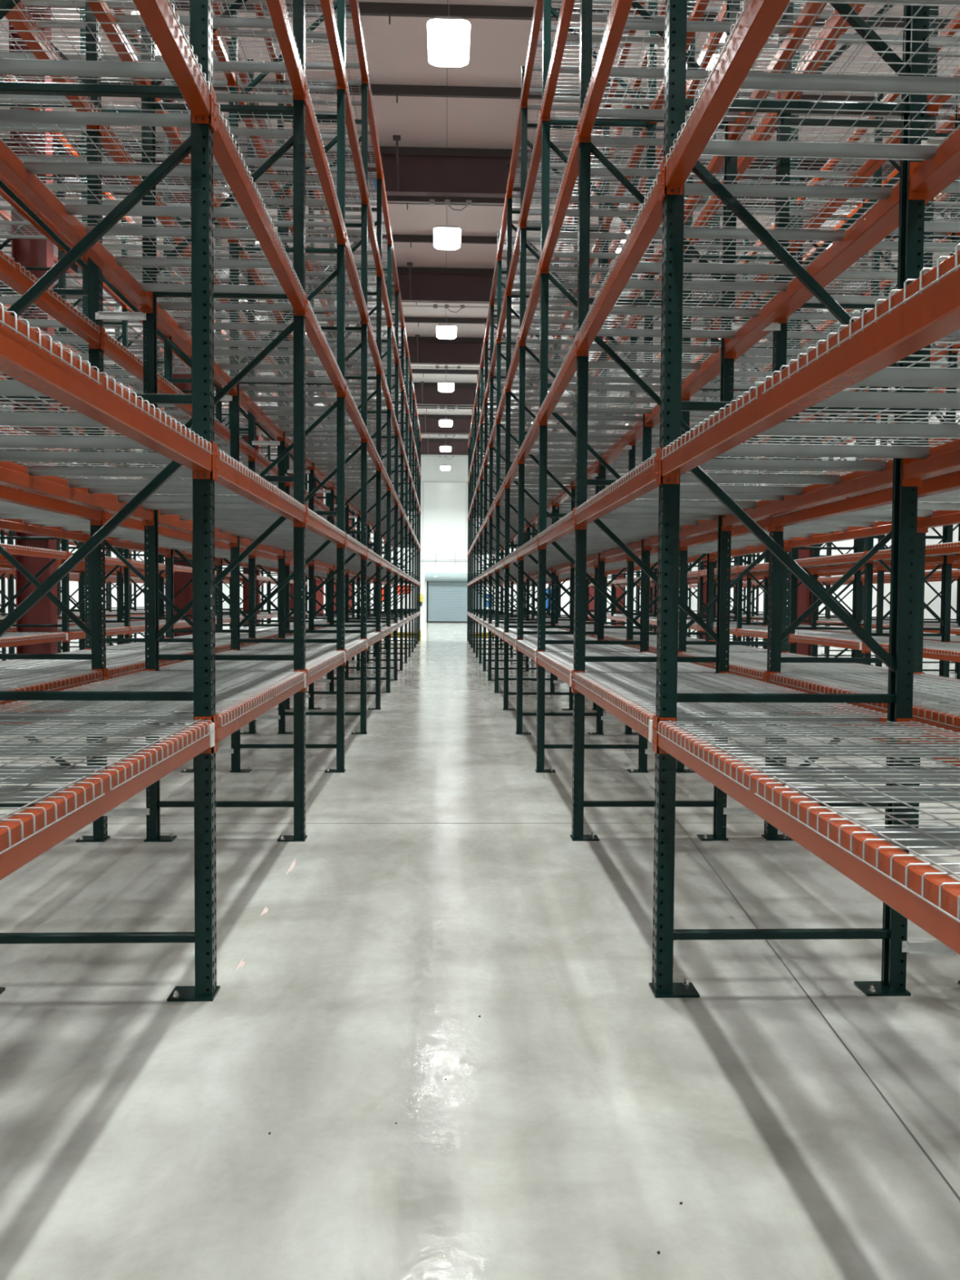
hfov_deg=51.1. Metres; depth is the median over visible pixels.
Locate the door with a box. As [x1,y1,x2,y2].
[425,573,483,622]
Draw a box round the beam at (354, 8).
[349,0,368,84]
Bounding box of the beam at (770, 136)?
[720,131,775,207]
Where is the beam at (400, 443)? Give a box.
[398,432,404,453]
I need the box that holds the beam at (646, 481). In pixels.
[573,448,659,529]
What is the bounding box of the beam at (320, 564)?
[314,560,333,570]
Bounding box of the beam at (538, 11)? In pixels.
[520,0,542,109]
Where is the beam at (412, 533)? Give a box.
[411,528,414,537]
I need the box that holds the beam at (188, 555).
[173,550,221,564]
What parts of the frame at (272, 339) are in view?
post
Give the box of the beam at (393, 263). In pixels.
[391,244,399,292]
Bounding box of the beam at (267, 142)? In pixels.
[253,90,289,194]
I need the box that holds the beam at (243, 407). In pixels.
[222,386,248,413]
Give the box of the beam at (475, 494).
[473,489,476,500]
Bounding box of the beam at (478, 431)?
[476,422,479,440]
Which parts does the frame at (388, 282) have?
post, post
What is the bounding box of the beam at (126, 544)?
[101,537,170,557]
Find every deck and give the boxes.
[0,0,97,111]
[0,0,211,94]
[0,0,959,702]
[0,97,272,226]
[0,123,159,199]
[0,262,100,333]
[0,302,101,385]
[0,372,213,453]
[0,448,272,491]
[0,489,102,511]
[0,508,159,525]
[0,657,162,675]
[0,669,102,690]
[0,687,273,726]
[0,718,213,791]
[0,775,105,854]
[31,12,173,84]
[36,330,160,379]
[38,524,191,534]
[53,194,186,250]
[56,648,193,663]
[73,670,306,696]
[76,217,306,299]
[87,484,306,512]
[101,102,213,159]
[102,642,232,652]
[105,0,306,82]
[105,375,184,407]
[107,534,228,543]
[113,254,222,284]
[124,0,224,17]
[133,638,254,646]
[134,26,253,91]
[138,542,244,549]
[155,162,239,207]
[156,297,254,333]
[156,297,329,351]
[157,407,230,433]
[159,658,329,676]
[160,84,330,173]
[160,507,329,527]
[173,100,274,143]
[173,634,275,638]
[177,549,270,554]
[179,217,246,250]
[186,331,274,359]
[191,432,254,452]
[211,631,289,638]
[212,0,346,76]
[213,143,288,182]
[213,168,346,232]
[213,250,272,281]
[213,346,346,386]
[214,358,287,377]
[214,523,345,537]
[214,554,288,559]
[215,649,345,664]
[221,450,271,466]
[222,186,293,219]
[226,558,292,562]
[231,627,293,634]
[238,78,359,145]
[239,232,359,280]
[239,284,290,303]
[239,383,292,396]
[239,383,359,413]
[240,310,292,331]
[240,533,358,545]
[240,561,278,564]
[240,626,308,630]
[240,643,358,654]
[243,465,287,475]
[254,226,308,247]
[255,401,308,411]
[257,638,367,648]
[261,276,368,315]
[262,5,368,73]
[262,141,368,195]
[262,410,368,433]
[264,542,367,551]
[269,481,290,488]
[284,75,377,128]
[284,194,376,235]
[284,314,376,344]
[284,431,376,451]
[284,548,375,555]
[284,634,375,642]
[289,488,308,497]
[305,125,382,170]
[305,234,382,269]
[305,448,382,464]
[305,553,382,559]
[305,631,381,638]
[306,342,382,366]
[314,172,388,208]
[314,268,387,297]
[314,462,387,475]
[314,557,386,563]
[315,365,387,387]
[315,628,386,635]
[322,626,391,631]
[324,296,391,319]
[324,385,391,402]
[324,473,391,484]
[324,560,391,565]
[326,205,392,237]
[333,320,395,339]
[333,483,395,493]
[342,622,398,626]
[345,263,399,284]
[345,339,399,357]
[345,416,399,429]
[345,491,398,499]
[345,564,395,568]
[345,566,398,569]
[348,568,401,572]
[349,285,402,306]
[349,356,402,373]
[350,240,396,265]
[350,498,401,506]
[351,427,401,439]
[353,439,404,448]
[354,372,404,386]
[354,506,404,511]
[354,570,404,573]
[355,305,404,323]
[355,402,395,417]
[360,511,406,516]
[360,618,405,622]
[366,572,406,575]
[366,573,408,576]
[367,386,406,398]
[367,397,408,408]
[367,448,406,457]
[367,457,408,464]
[367,515,408,520]
[368,339,408,351]
[368,520,409,524]
[368,617,409,619]
[370,352,410,364]
[370,408,410,418]
[371,323,407,339]
[381,624,395,629]
[383,464,410,471]
[477,419,518,429]
[477,475,505,481]
[477,530,515,534]
[478,363,506,374]
[479,467,505,475]
[479,527,519,531]
[479,573,517,577]
[480,351,513,363]
[480,409,516,419]
[480,522,526,527]
[480,619,525,622]
[481,398,519,409]
[481,460,525,468]
[482,335,528,348]
[482,571,530,574]
[483,452,517,461]
[483,517,533,523]
[484,318,533,335]
[484,386,533,398]
[484,568,535,573]
[485,441,536,452]
[485,512,537,518]
[486,300,537,319]
[486,371,534,386]
[487,623,537,627]
[488,355,539,371]
[488,430,525,441]
[488,506,538,513]
[488,566,537,571]
[489,278,533,299]
[490,564,549,568]
[490,625,503,630]
[491,417,552,431]
[491,499,551,506]
[492,336,551,355]
[493,255,554,278]
[493,627,563,632]
[494,561,560,567]
[495,402,562,417]
[495,489,561,499]
[496,314,563,335]
[497,224,559,252]
[497,629,566,635]
[498,480,571,492]
[498,558,570,564]
[499,384,568,403]
[500,288,573,314]
[501,191,572,224]
[503,554,574,560]
[503,632,573,639]
[504,362,576,385]
[504,468,575,481]
[505,256,577,288]
[506,149,577,190]
[508,635,597,643]
[509,549,598,557]
[510,453,596,470]
[511,220,601,256]
[511,337,597,363]
[512,101,603,148]
[515,640,623,648]
[516,542,617,552]
[517,435,620,455]
[518,302,617,337]
[519,170,618,218]
[520,35,623,97]
[524,644,639,655]
[526,413,643,438]
[526,535,640,546]
[527,262,643,305]
[528,112,643,173]
[529,0,633,36]
[536,651,656,665]
[537,382,660,414]
[537,524,657,539]
[539,204,662,262]
[541,27,665,107]
[551,510,716,529]
[551,659,715,677]
[553,339,720,384]
[555,128,724,207]
[556,0,696,28]
[572,671,795,697]
[574,488,784,515]
[576,273,795,340]
[577,8,800,124]
[585,627,639,630]
[585,630,652,635]
[586,477,617,486]
[587,390,643,404]
[588,561,656,564]
[589,275,657,297]
[590,216,630,239]
[591,177,655,210]
[592,369,660,384]
[593,465,638,477]
[593,632,679,639]
[594,557,657,561]
[596,351,660,369]
[600,240,660,267]
[602,688,887,727]
[604,453,893,495]
[604,564,637,567]
[607,172,899,278]
[608,453,656,466]
[608,553,702,558]
[609,635,706,640]
[610,0,807,10]
[611,133,661,169]
[612,203,706,241]
[612,319,711,345]
[613,84,702,133]
[622,436,659,453]
[629,640,744,648]
[631,290,742,318]
[633,17,725,79]
[633,547,739,553]
[636,155,724,198]
[648,644,770,653]
[651,416,713,435]
[653,540,762,547]
[654,240,773,281]
[656,88,777,147]
[657,0,742,14]
[657,720,959,790]
[660,382,959,459]
[664,0,959,166]
[679,530,834,540]
[679,652,814,666]
[686,0,833,84]
[689,390,748,416]
[691,178,847,229]
[702,354,801,389]
[714,660,888,678]
[716,515,892,531]
[722,112,901,180]
[743,307,865,355]
[754,776,959,923]
[761,243,959,394]
[769,672,959,693]
[773,496,959,517]
[780,2,959,93]
[806,234,959,304]
[846,689,959,728]
[849,469,959,497]
[893,180,959,232]
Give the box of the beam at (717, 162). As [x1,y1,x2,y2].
[646,155,724,276]
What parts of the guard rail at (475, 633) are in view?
rail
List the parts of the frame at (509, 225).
post, post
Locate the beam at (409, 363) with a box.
[408,356,412,380]
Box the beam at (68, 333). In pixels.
[54,331,763,346]
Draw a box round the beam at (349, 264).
[345,231,368,324]
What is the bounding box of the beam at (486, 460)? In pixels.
[483,444,489,465]
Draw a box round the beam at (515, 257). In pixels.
[505,224,519,296]
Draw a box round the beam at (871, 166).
[789,128,901,253]
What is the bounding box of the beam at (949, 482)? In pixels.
[769,469,959,531]
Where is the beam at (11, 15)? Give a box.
[4,1,101,133]
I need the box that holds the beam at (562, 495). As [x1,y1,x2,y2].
[552,484,571,506]
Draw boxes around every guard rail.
[391,629,422,640]
[466,632,499,640]
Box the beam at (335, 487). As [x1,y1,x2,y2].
[333,486,348,504]
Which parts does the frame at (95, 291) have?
plate, post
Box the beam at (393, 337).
[391,321,399,364]
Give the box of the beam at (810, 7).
[728,0,826,140]
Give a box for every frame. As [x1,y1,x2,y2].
[0,0,220,1001]
[0,1,110,842]
[0,132,69,652]
[0,244,15,660]
[0,374,5,661]
[0,404,14,653]
[5,404,16,653]
[8,6,57,653]
[54,266,85,649]
[55,408,60,653]
[57,411,88,653]
[60,542,81,650]
[65,218,130,651]
[76,305,130,649]
[78,477,111,646]
[80,0,194,772]
[102,549,118,643]
[105,448,136,638]
[114,275,173,644]
[120,334,164,644]
[129,448,147,638]
[129,551,144,609]
[140,0,307,841]
[156,337,192,638]
[162,58,257,733]
[164,463,167,635]
[213,391,248,629]
[214,165,290,709]
[214,348,232,629]
[222,421,229,610]
[222,435,243,609]
[228,0,346,773]
[240,392,271,623]
[240,432,263,623]
[254,241,308,692]
[260,444,277,610]
[266,437,293,623]
[276,285,329,679]
[277,59,368,733]
[289,439,307,617]
[305,443,342,619]
[307,164,382,709]
[314,356,355,660]
[325,403,360,657]
[329,228,391,693]
[335,391,370,652]
[344,278,399,679]
[355,328,404,671]
[360,462,385,640]
[366,356,408,662]
[373,377,412,657]
[380,400,414,652]
[384,415,417,648]
[389,429,418,644]
[392,440,421,640]
[466,435,494,641]
[468,423,497,644]
[470,408,503,648]
[472,392,506,652]
[475,373,515,657]
[478,348,519,663]
[482,319,532,671]
[487,280,541,680]
[493,231,559,693]
[501,470,528,641]
[502,164,578,710]
[508,584,535,644]
[515,66,610,734]
[515,405,551,652]
[523,389,562,657]
[531,368,572,661]
[534,0,657,773]
[545,349,591,621]
[555,305,610,680]
[569,0,740,840]
[577,272,629,624]
[587,430,617,625]
[591,183,664,710]
[607,575,626,612]
[610,394,641,625]
[610,440,638,626]
[622,441,653,631]
[623,89,721,734]
[633,414,659,615]
[636,440,657,631]
[648,0,929,997]
[648,391,688,619]
[653,436,688,635]
[675,0,800,773]
[686,326,719,622]
[686,422,706,636]
[688,507,697,637]
[696,364,741,640]
[697,291,756,646]
[726,397,772,645]
[729,484,737,640]
[730,470,760,648]
[736,239,804,653]
[742,456,764,645]
[751,458,765,647]
[761,2,938,840]
[762,297,817,656]
[788,177,870,663]
[810,241,867,657]
[815,437,857,657]
[817,457,830,653]
[826,437,867,657]
[858,387,893,663]
[862,93,959,713]
[871,545,891,665]
[875,173,952,675]
[922,343,959,679]
[922,367,959,672]
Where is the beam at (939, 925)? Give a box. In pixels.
[653,716,959,955]
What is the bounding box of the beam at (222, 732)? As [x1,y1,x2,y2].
[213,669,306,751]
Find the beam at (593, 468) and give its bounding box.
[572,459,599,488]
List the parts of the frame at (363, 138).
post, plate, plate, post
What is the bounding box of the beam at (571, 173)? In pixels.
[539,123,578,274]
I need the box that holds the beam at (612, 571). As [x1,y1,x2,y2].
[604,568,626,576]
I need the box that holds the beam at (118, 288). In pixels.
[102,271,169,341]
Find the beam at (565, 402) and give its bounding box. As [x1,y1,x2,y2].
[553,390,572,423]
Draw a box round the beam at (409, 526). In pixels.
[408,521,411,532]
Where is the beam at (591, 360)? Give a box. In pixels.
[573,351,600,392]
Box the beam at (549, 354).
[547,344,558,364]
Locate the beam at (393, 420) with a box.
[391,404,399,435]
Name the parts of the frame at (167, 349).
post, plate, post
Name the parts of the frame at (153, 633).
post, plate, plate, post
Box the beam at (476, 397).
[473,390,477,408]
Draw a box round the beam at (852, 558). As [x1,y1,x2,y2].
[793,551,865,567]
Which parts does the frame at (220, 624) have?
post, post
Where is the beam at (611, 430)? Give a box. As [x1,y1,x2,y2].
[606,413,627,431]
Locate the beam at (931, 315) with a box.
[657,249,959,484]
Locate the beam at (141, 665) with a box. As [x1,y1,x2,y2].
[106,648,193,680]
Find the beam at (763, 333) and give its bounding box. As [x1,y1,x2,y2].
[681,330,771,400]
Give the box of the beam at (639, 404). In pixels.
[635,376,660,408]
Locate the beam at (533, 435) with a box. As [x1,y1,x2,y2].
[517,410,539,464]
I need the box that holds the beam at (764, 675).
[677,651,767,682]
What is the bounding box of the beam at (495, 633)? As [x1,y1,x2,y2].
[493,626,502,639]
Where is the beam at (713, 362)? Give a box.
[644,346,720,427]
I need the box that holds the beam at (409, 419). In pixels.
[408,413,412,431]
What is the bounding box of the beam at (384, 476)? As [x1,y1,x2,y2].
[381,465,391,490]
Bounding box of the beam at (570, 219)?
[555,203,573,258]
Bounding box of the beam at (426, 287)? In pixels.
[0,266,897,307]
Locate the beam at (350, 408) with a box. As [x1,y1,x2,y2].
[345,386,368,442]
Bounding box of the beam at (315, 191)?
[314,183,333,237]
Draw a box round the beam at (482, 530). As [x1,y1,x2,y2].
[479,524,484,534]
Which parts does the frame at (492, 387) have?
post, post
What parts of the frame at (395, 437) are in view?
post, post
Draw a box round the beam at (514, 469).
[503,455,518,488]
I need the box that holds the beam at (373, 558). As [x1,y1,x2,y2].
[367,546,382,566]
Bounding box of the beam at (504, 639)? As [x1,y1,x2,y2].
[502,631,515,648]
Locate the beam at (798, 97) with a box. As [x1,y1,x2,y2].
[795,4,865,99]
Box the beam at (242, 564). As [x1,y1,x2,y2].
[222,558,248,568]
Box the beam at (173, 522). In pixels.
[158,509,237,546]
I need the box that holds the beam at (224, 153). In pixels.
[211,91,306,316]
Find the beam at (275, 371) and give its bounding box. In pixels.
[255,330,290,386]
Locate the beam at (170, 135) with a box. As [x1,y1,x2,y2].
[155,97,236,242]
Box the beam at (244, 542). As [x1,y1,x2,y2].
[240,537,284,558]
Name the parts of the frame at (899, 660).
post, plate, plate, post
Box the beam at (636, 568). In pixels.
[634,562,657,571]
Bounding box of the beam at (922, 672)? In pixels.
[913,671,924,675]
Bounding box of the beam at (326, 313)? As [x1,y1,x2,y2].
[314,276,333,325]
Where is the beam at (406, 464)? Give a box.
[404,449,408,469]
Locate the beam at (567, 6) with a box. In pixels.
[540,0,574,122]
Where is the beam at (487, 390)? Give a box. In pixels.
[484,369,489,403]
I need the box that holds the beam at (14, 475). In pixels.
[0,461,154,525]
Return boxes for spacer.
[95,311,146,320]
[103,808,149,815]
[213,395,232,400]
[215,748,233,754]
[252,440,279,445]
[255,715,279,719]
[287,469,310,473]
[288,693,310,697]
[314,679,330,682]
[315,489,330,493]
[348,660,357,662]
[553,680,565,683]
[590,473,597,476]
[600,715,618,719]
[622,444,631,449]
[644,748,655,754]
[654,44,690,49]
[723,807,757,815]
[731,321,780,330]
[901,940,956,954]
[920,137,946,147]
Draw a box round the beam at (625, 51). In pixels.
[604,1,645,108]
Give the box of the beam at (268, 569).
[256,564,278,573]
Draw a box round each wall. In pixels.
[0,404,165,613]
[217,453,679,622]
[687,341,959,635]
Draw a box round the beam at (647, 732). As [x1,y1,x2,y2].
[571,670,656,751]
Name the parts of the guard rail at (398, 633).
rail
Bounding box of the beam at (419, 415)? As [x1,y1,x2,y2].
[222,412,495,417]
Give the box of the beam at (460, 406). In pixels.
[223,402,569,408]
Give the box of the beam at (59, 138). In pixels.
[0,74,64,146]
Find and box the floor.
[0,622,959,1279]
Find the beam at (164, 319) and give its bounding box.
[156,302,236,395]
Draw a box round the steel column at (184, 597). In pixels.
[170,191,192,636]
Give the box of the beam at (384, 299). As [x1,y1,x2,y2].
[382,267,392,327]
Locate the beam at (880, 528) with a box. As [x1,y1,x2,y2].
[783,521,891,551]
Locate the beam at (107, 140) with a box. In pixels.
[100,111,191,258]
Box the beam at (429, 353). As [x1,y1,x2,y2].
[69,335,766,368]
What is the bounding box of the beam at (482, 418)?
[480,401,484,423]
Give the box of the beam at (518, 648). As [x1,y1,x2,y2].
[515,639,537,666]
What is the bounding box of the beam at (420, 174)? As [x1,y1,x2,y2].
[4,144,951,207]
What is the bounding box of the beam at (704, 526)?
[643,515,718,550]
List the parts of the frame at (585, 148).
post, plate, plate, post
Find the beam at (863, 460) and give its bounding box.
[818,459,867,475]
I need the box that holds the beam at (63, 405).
[0,373,79,413]
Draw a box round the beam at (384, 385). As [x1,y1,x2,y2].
[381,368,391,409]
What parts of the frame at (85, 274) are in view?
post, plate, post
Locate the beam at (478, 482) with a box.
[475,478,479,490]
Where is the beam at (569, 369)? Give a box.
[537,336,577,426]
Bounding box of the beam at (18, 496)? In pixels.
[0,484,104,525]
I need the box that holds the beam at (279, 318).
[238,237,283,322]
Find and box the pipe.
[397,558,487,559]
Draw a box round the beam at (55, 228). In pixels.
[0,172,88,264]
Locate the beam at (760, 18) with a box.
[661,0,790,198]
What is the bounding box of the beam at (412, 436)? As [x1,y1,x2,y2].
[411,431,414,445]
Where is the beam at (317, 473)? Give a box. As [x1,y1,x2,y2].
[314,466,333,489]
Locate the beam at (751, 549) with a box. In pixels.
[709,543,767,561]
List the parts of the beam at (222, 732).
label plate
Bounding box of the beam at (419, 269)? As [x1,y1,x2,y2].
[53,262,897,280]
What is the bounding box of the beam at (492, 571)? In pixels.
[488,567,494,575]
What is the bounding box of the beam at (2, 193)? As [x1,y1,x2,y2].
[0,187,65,251]
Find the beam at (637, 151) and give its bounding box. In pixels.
[603,124,656,229]
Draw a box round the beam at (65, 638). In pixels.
[0,631,69,648]
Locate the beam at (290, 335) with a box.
[286,323,312,373]
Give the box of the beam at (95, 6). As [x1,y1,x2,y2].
[85,0,151,98]
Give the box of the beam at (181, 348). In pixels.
[171,337,220,388]
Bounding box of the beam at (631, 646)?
[626,640,656,653]
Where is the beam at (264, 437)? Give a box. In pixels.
[239,435,637,441]
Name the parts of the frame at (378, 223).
post, post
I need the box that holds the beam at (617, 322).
[601,271,644,344]
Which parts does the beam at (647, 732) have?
label plate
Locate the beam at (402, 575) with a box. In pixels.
[397,570,404,577]
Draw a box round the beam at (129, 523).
[104,511,192,542]
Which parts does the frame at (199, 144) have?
plate, plate, post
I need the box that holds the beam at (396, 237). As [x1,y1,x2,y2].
[0,226,897,251]
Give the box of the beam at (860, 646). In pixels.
[788,633,863,653]
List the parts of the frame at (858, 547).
post, post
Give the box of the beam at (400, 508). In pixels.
[398,500,404,516]
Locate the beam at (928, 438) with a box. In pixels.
[867,438,957,461]
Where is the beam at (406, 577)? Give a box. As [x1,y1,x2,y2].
[404,573,408,580]
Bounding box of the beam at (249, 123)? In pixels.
[238,84,283,199]
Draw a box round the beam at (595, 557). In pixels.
[571,554,598,568]
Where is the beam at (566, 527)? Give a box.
[537,508,574,549]
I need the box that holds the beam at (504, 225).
[496,190,506,260]
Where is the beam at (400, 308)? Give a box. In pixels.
[398,287,404,328]
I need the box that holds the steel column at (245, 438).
[241,300,260,626]
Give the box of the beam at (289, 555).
[284,551,312,565]
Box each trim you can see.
[307,480,501,571]
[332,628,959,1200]
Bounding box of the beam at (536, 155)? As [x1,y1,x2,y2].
[519,107,542,229]
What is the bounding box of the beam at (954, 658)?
[862,643,959,662]
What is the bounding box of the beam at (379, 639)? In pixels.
[367,631,382,650]
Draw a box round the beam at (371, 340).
[367,315,382,374]
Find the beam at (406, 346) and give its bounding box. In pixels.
[404,328,408,357]
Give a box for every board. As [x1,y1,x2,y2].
[397,585,408,593]
[546,589,548,608]
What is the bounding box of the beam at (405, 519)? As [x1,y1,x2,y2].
[402,513,408,524]
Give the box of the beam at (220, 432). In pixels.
[214,418,256,461]
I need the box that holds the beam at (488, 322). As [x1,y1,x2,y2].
[484,304,490,341]
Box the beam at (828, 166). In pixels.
[796,116,875,204]
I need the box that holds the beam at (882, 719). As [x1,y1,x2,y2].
[719,671,887,743]
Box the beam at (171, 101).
[170,100,219,186]
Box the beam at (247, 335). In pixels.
[213,275,255,340]
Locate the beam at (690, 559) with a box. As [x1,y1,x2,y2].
[687,555,706,563]
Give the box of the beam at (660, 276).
[629,272,662,328]
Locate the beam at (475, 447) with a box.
[473,438,476,454]
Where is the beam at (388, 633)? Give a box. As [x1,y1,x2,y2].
[381,626,391,640]
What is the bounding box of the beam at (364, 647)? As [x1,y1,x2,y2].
[344,638,368,665]
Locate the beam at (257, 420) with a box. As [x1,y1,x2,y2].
[256,418,276,439]
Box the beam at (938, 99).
[926,66,959,116]
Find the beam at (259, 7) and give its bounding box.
[252,2,283,82]
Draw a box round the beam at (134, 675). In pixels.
[0,668,155,724]
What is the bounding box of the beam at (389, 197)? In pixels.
[0,191,951,215]
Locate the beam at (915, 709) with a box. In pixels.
[766,671,959,732]
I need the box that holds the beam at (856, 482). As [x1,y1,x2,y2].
[721,459,893,531]
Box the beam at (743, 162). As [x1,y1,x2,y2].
[683,92,777,252]
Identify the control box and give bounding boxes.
[420,594,422,605]
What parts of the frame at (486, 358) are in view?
post, post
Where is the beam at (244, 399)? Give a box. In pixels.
[239,389,283,440]
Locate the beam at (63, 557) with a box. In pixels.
[0,543,68,561]
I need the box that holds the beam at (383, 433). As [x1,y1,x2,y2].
[382,432,469,435]
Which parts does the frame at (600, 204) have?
post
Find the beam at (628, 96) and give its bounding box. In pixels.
[598,80,632,184]
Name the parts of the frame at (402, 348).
post, post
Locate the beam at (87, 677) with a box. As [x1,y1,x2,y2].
[0,668,106,704]
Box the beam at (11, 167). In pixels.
[0,140,152,313]
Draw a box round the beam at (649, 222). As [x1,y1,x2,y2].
[575,161,664,357]
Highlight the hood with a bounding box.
[425,573,479,581]
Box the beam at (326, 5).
[320,0,346,91]
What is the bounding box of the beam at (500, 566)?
[494,561,504,572]
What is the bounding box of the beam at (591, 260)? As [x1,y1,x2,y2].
[573,227,601,292]
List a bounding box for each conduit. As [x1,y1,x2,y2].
[66,299,860,313]
[103,361,639,371]
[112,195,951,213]
[225,404,533,410]
[260,432,469,438]
[421,455,467,458]
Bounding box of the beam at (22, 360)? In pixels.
[0,307,215,479]
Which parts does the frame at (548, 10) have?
post, plate, plate, post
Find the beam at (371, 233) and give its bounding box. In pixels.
[367,193,382,277]
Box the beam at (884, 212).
[724,182,899,359]
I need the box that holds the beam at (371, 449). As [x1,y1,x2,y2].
[367,434,382,471]
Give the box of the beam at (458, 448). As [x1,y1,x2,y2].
[222,439,571,455]
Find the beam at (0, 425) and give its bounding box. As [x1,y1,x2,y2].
[0,425,66,451]
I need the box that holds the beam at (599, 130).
[576,128,603,189]
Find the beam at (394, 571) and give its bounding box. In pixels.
[391,563,398,574]
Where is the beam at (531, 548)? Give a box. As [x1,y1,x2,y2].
[516,536,537,559]
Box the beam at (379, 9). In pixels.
[76,0,959,30]
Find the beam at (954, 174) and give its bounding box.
[773,164,959,323]
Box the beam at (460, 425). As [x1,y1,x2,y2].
[239,415,699,434]
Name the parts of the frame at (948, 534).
post, post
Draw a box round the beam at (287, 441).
[284,435,312,470]
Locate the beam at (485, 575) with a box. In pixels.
[483,571,488,578]
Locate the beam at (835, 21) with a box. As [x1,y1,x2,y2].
[777,1,862,114]
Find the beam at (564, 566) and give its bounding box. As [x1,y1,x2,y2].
[551,562,570,572]
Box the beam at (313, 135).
[305,80,346,245]
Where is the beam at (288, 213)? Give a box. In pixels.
[284,205,312,271]
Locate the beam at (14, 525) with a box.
[0,518,90,543]
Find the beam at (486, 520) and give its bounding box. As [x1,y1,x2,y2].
[483,514,488,527]
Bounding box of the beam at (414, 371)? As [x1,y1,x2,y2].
[103,364,764,378]
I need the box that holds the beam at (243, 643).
[215,637,256,653]
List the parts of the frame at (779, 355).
plate, post, post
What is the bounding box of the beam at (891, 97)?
[880,11,959,102]
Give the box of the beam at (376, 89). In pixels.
[0,75,955,109]
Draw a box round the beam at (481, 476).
[479,458,484,479]
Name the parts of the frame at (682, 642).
post, plate, post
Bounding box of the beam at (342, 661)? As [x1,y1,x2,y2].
[306,649,346,690]
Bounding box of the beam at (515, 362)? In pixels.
[504,341,519,392]
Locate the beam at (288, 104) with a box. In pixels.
[284,80,312,175]
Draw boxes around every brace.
[392,134,400,190]
[407,262,413,299]
[414,334,419,362]
[420,381,423,403]
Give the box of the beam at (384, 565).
[382,560,391,571]
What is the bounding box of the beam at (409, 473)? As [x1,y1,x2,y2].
[408,466,412,481]
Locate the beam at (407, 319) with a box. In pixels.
[213,314,844,329]
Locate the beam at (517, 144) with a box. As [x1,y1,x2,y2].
[506,97,520,199]
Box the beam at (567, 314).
[554,302,573,344]
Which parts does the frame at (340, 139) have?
post, plate, plate, post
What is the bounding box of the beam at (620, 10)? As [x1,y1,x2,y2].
[577,0,632,144]
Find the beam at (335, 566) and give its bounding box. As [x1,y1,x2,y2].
[328,565,347,574]
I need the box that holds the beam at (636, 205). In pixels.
[631,132,663,210]
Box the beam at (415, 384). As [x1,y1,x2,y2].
[348,381,484,386]
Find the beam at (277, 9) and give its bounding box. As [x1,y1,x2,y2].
[266,0,306,102]
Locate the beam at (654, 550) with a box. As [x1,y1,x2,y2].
[626,546,662,561]
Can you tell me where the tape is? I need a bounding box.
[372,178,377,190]
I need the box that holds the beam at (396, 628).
[391,622,398,632]
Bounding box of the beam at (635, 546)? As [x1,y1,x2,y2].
[599,539,641,560]
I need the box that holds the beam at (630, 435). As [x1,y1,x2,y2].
[600,417,643,464]
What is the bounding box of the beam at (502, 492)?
[495,480,505,505]
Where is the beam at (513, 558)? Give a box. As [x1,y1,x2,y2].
[503,550,517,567]
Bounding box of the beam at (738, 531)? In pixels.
[679,517,769,550]
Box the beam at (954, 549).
[865,542,959,563]
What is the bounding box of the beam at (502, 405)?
[495,386,505,424]
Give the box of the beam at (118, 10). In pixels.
[112,8,164,84]
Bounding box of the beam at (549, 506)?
[537,502,551,518]
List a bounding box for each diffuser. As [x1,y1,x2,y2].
[438,382,453,391]
[615,231,630,253]
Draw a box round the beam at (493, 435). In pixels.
[488,420,496,447]
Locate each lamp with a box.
[131,9,159,53]
[426,16,470,66]
[433,225,461,249]
[435,323,457,339]
[438,368,453,391]
[439,417,452,426]
[440,444,451,452]
[440,464,450,470]
[615,203,631,253]
[706,33,725,70]
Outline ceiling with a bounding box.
[0,0,959,438]
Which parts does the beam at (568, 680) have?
label plate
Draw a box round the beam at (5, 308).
[0,304,66,348]
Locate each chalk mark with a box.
[235,958,244,969]
[261,906,267,915]
[285,858,296,874]
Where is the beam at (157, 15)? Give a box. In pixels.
[133,0,214,128]
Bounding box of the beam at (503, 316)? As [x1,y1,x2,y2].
[496,286,506,343]
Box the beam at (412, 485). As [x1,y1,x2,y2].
[411,481,414,492]
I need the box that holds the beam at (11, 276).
[0,250,103,350]
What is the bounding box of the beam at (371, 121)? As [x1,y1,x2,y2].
[368,81,382,179]
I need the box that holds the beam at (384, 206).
[382,177,392,244]
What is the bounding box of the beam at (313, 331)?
[305,294,346,397]
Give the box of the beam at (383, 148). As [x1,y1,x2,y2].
[0,138,900,162]
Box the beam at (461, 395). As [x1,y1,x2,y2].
[128,383,738,407]
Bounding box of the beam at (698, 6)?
[648,0,709,124]
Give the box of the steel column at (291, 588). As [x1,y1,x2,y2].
[289,361,293,620]
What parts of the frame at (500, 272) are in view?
post, post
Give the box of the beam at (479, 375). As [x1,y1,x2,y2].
[476,368,480,390]
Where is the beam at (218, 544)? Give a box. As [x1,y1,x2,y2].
[210,539,256,558]
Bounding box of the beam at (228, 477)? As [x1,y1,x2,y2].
[213,443,306,527]
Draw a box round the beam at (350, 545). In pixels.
[345,534,368,559]
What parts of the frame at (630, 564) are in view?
plate, post, post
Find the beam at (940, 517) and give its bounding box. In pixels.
[916,510,959,533]
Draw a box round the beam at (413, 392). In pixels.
[412,379,415,399]
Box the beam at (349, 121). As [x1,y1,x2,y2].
[345,75,368,205]
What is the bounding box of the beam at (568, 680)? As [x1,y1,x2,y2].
[535,650,572,692]
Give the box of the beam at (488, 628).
[487,622,493,632]

